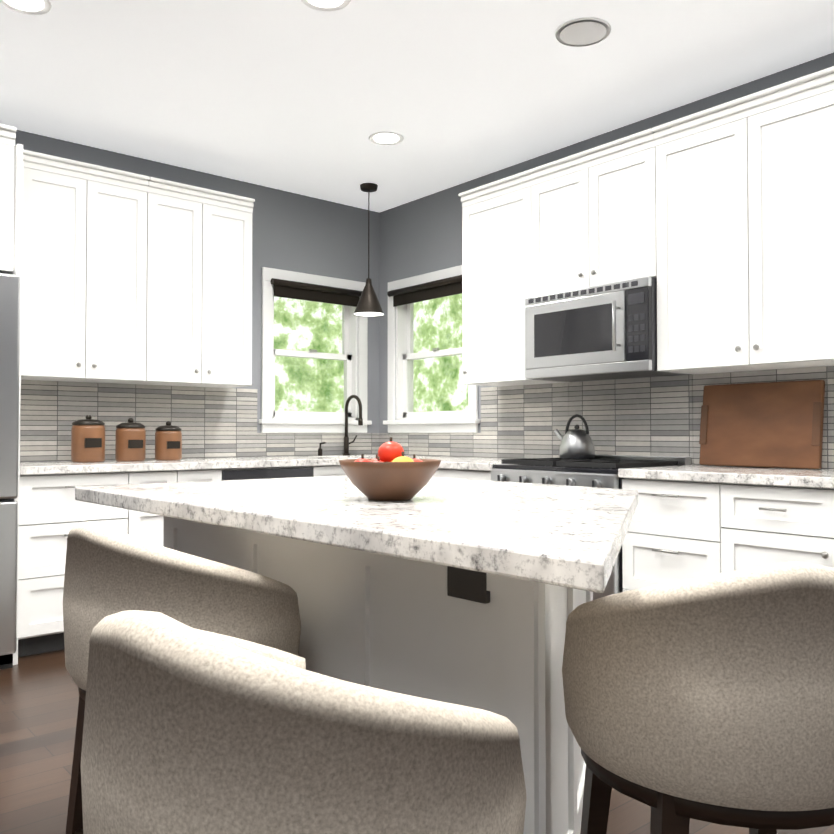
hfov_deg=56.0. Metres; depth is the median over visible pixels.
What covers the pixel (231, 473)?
dishwasher
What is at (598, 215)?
upper cabinet
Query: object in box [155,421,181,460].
canister
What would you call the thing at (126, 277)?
upper cabinet
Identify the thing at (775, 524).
base cabinet
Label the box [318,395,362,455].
faucet
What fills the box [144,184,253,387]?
upper cabinet
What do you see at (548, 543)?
island countertop
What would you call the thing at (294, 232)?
wall
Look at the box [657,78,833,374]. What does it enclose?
upper cabinet
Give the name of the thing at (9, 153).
upper cabinet
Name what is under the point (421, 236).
wall
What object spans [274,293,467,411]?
backdrop
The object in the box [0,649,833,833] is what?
floor
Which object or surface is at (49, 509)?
base cabinet
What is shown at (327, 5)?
recessed light
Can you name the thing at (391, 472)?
fruit bowl
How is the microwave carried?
attached to the upper cabinet at (598, 215)
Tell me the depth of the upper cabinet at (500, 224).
4.51 m
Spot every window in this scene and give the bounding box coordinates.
[259,267,371,432]
[383,265,479,432]
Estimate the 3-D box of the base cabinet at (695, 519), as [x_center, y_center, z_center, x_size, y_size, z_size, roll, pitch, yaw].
[1.318,0.709,3.487,0.618,0.880,0.523,1,-2,-40]
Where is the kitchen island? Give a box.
[163,523,592,833]
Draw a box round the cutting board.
[699,380,824,468]
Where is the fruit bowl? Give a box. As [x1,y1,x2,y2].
[339,437,440,500]
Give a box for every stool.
[63,521,300,833]
[81,610,526,833]
[562,561,833,833]
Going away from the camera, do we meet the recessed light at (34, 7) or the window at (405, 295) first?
the recessed light at (34, 7)
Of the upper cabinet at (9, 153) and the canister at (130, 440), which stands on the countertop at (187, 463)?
the canister at (130, 440)
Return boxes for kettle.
[554,414,594,458]
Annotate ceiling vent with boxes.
[555,17,610,46]
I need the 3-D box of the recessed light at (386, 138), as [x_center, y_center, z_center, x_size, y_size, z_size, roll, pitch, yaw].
[-0.173,-1.568,4.415,0.200,0.006,0.200,1,-2,-40]
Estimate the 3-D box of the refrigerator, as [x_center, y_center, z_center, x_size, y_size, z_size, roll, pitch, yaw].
[-2.372,0.251,3.535,0.894,1.800,0.826,1,-2,-40]
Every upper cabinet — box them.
[0,132,19,275]
[19,156,159,384]
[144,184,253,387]
[461,174,565,386]
[538,134,657,295]
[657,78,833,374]
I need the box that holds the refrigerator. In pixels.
[0,273,19,669]
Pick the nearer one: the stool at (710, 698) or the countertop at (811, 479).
the stool at (710, 698)
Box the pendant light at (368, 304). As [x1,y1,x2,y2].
[353,183,383,316]
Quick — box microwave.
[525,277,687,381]
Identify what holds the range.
on the floor
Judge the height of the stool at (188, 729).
0.900 m
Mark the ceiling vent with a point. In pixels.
(582, 31)
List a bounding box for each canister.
[71,415,104,462]
[115,418,145,460]
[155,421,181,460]
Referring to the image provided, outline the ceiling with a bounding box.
[0,0,833,212]
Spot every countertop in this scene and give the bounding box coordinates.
[20,452,424,475]
[75,475,637,606]
[364,454,530,469]
[618,466,833,489]
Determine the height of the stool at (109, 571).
0.900 m
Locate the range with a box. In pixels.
[491,454,690,599]
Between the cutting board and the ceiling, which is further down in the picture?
the cutting board
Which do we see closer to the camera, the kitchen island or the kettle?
the kitchen island
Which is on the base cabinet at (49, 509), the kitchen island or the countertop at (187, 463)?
the countertop at (187, 463)
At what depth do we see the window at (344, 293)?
5.53 m
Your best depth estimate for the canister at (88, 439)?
4.19 m
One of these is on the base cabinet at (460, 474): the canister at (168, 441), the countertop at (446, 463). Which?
the countertop at (446, 463)
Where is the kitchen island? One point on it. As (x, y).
(473, 593)
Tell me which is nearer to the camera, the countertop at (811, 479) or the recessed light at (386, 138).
the countertop at (811, 479)
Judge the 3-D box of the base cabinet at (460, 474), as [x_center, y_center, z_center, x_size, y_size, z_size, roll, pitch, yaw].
[0.442,0.730,4.523,0.618,0.880,0.614,1,-2,-40]
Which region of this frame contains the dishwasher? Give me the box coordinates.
[226,464,325,479]
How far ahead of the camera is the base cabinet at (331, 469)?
4.86 m
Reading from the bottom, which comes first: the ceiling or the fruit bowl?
the fruit bowl
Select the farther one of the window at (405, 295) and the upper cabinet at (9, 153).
the window at (405, 295)
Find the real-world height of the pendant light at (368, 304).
0.869 m
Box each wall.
[15,130,379,432]
[379,53,833,432]
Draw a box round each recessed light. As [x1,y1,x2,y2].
[0,0,51,14]
[301,0,350,11]
[369,131,403,144]
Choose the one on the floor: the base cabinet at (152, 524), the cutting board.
the base cabinet at (152, 524)
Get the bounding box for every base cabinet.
[18,472,141,656]
[142,468,225,545]
[326,464,345,475]
[432,470,490,480]
[622,478,735,591]
[736,486,833,569]
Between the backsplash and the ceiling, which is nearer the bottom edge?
the backsplash

